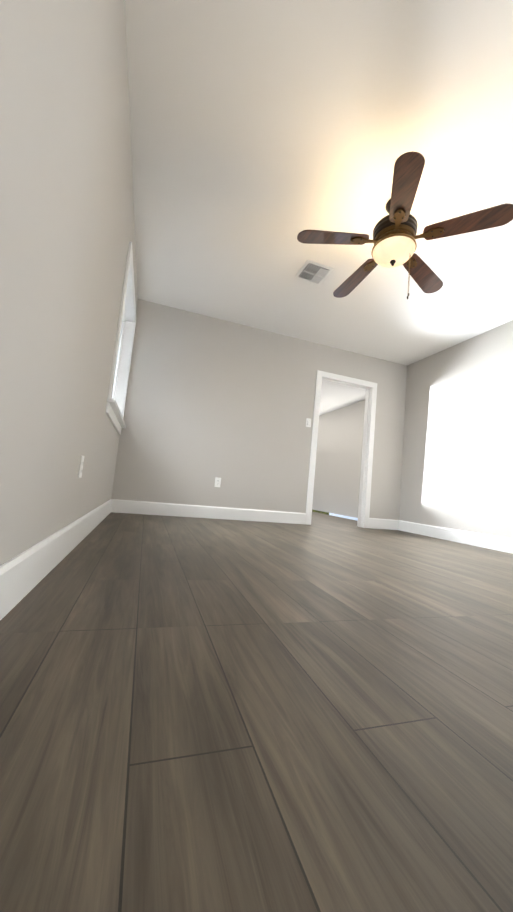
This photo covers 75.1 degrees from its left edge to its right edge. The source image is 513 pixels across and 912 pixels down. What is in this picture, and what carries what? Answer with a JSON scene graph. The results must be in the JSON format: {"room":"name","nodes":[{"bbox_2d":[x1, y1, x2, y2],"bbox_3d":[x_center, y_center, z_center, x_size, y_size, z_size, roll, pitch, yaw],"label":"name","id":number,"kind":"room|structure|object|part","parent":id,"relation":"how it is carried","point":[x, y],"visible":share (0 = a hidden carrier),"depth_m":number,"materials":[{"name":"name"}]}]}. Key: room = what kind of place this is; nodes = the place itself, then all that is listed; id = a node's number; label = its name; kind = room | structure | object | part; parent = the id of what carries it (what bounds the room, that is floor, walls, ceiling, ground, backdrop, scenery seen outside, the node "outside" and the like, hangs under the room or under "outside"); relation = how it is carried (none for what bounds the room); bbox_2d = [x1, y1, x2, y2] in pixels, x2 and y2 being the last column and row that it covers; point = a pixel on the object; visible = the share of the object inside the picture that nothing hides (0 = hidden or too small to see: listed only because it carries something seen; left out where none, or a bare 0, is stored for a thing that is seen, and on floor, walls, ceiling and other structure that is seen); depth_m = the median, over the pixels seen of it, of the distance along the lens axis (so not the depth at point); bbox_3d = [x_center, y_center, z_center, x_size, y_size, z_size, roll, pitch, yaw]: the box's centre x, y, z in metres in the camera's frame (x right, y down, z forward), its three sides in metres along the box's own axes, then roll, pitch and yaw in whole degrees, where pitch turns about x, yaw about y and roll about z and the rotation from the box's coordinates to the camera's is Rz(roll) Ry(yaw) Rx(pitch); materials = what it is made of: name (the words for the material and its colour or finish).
{"room":"empty bedroom","nodes":[
{"label":"empty bedroom","id":0,"kind":"room"},
{"bbox_2d":[0,0,137,565],"bbox_3d":[-0.933,-0.744,1.735,0.220,2.440,4.380,7,-6,-18],"label":"wall","id":1,"kind":"structure","parent":0,"point":[67,226],"depth_m":1.04,"materials":[{"name":"paint"}]},
{"bbox_2d":[0,499,115,619],"bbox_3d":[-0.920,0.407,1.637,0.016,0.142,4.192,7,-6,-18],"label":"baseboard","id":2,"kind":"structure","parent":1,"relation":"attached to","point":[24,574],"depth_m":1.17,"materials":[{"name":"white wood"}]},
{"bbox_2d":[78,455,84,477],"bbox_3d":[-0.916,0.056,1.752,0.011,0.116,0.071,7,-6,-18],"label":"electrical outlet","id":3,"kind":"object","parent":1,"relation":"attached to","point":[81,467],"visible":0.98,"depth_m":1.73,"materials":[{"name":"white plastic"}]},
{"bbox_2d":[106,241,135,434],"bbox_3d":[-1.306,-0.941,3.057,0.275,1.327,1.345,7,-6,-18],"label":"window","id":4,"kind":"structure","parent":1,"relation":"in","point":[115,408],"depth_m":3.45,"materials":[{"name":"white"}]},
{"bbox_3d":[-1.307,-0.940,3.057,0.099,1.168,1.145,7,-6,-18],"label":"window sashes","id":5,"kind":"part","parent":4,"relation":"part of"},
{"bbox_2d":[0,512,512,911],"bbox_3d":[-0.110,0.932,5.027,4.180,0.100,10.550,7,-6,-18],"label":"floor","id":6,"kind":"structure","parent":0,"point":[211,715],"depth_m":0.58,"materials":[{"name":"brown wood"}]},
{"bbox_2d":[111,299,406,519],"bbox_3d":[0.374,-0.365,4.391,3.960,2.440,0.120,7,-6,-18],"label":"wall","id":7,"kind":"structure","parent":0,"point":[209,399],"depth_m":4.11,"materials":[{"name":"paint"}]},
{"bbox_2d":[112,499,305,523],"bbox_3d":[-0.460,0.676,3.975,2.316,0.142,0.016,7,-6,-18],"label":"baseboard","id":8,"kind":"structure","parent":7,"relation":"attached to","point":[121,506],"depth_m":3.92,"materials":[{"name":"white wood"}]},
{"bbox_2d":[214,477,220,486],"bbox_3d":[-0.463,0.316,4.000,0.071,0.116,0.011,7,-6,-18],"label":"electrical outlet","id":9,"kind":"object","parent":7,"relation":"attached to","point":[217,481],"visible":1,"depth_m":4.00,"materials":[{"name":"white plastic"}]},
{"bbox_2d":[306,418,310,426],"bbox_3d":[0.692,-0.442,4.432,0.071,0.116,0.012,7,-6,-18],"label":"light switch","id":10,"kind":"object","parent":7,"relation":"attached to","point":[308,422],"visible":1,"depth_m":4.43,"materials":[{"name":"white plastic"}]},
{"bbox_2d":[305,370,376,527],"bbox_3d":[1.162,-0.077,4.631,0.972,2.063,0.160,7,-6,-18],"label":"door frame","id":11,"kind":"structure","parent":7,"relation":"attached to","point":[370,388],"depth_m":4.66,"materials":[{"name":"white wood"}]},
{"bbox_2d":[369,518,399,529],"bbox_3d":[1.785,0.957,4.700,0.492,0.142,0.016,7,-6,-18],"label":"baseboard","id":12,"kind":"structure","parent":7,"relation":"attached to","point":[375,523],"depth_m":4.70,"materials":[{"name":"white wood"}]},
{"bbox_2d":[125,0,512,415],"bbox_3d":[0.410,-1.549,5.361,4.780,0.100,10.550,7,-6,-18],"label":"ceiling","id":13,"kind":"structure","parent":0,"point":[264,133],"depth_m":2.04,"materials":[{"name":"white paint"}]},
{"bbox_2d":[295,260,333,284],"bbox_3d":[0.532,-1.695,3.105,0.270,0.020,0.270,7,-6,-18],"label":"ceiling vent","id":14,"kind":"object","parent":13,"relation":"in","point":[314,272],"visible":1,"depth_m":3.08,"materials":[{"name":"white metal"}]},
{"bbox_2d":[297,151,512,298],"bbox_3d":[0.910,-1.383,2.319,1.271,0.719,1.232,7,-6,-18],"label":"ceiling fan","id":15,"kind":"object","parent":13,"relation":"hanging from","point":[395,236],"visible":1,"depth_m":2.17,"materials":[{"name":"brown wood"}]},
{"bbox_3d":[0.555,-1.470,2.279,0.557,0.056,0.228,7,-6,-18],"label":"blade","id":16,"kind":"part","parent":15,"relation":"part of","materials":[{"name":"brown wood"}]},
{"bbox_3d":[0.793,-1.414,2.631,0.146,0.056,0.571,7,-6,-18],"label":"blade","id":17,"kind":"part","parent":15,"relation":"part of","materials":[{"name":"brown wood"}]},
{"bbox_3d":[0.930,-1.361,2.273,0.272,0.079,0.272,7,-6,-18],"label":"lamp shade","id":18,"kind":"part","parent":15,"relation":"part of","materials":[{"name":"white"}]},
{"bbox_3d":[0.830,-1.480,1.911,0.361,0.056,0.497,7,-6,-18],"label":"blade","id":19,"kind":"part","parent":15,"relation":"part of","materials":[{"name":"brown wood"}]},
{"bbox_3d":[1.226,-1.383,2.530,0.544,0.056,0.263,7,-6,-18],"label":"blade","id":20,"kind":"part","parent":15,"relation":"part of","materials":[{"name":"brown wood"}]},
{"bbox_3d":[1.262,-1.424,2.070,0.396,0.056,0.472,7,-6,-18],"label":"blade","id":21,"kind":"part","parent":15,"relation":"part of","materials":[{"name":"brown wood"}]},
{"bbox_2d":[312,400,364,517],"bbox_3d":[1.819,0.118,7.988,0.120,2.440,5.850,7,-6,-18],"label":"wall","id":22,"kind":"structure","parent":0,"point":[338,464],"depth_m":7.57,"materials":[{"name":"paint"}]},
{"bbox_2d":[399,320,512,538],"bbox_3d":[2.875,-0.274,2.901,0.120,2.440,4.260,7,-6,-18],"label":"wall","id":23,"kind":"structure","parent":0,"point":[457,465],"depth_m":3.98,"materials":[{"name":"paint"}]},
{"bbox_2d":[400,520,512,553],"bbox_3d":[2.704,0.857,2.771,0.016,0.142,4.260,7,-6,-18],"label":"baseboard","id":24,"kind":"structure","parent":23,"relation":"attached to","point":[497,543],"depth_m":3.82,"materials":[{"name":"white wood"}]},
{"label":"outside","id":25,"kind":"structure","parent":0,"visible":0},
{"bbox_2d":[312,509,328,514],"bbox_3d":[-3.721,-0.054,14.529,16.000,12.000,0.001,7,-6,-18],"label":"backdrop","id":26,"kind":"structure","parent":25,"point":[322,512],"depth_m":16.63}
]}

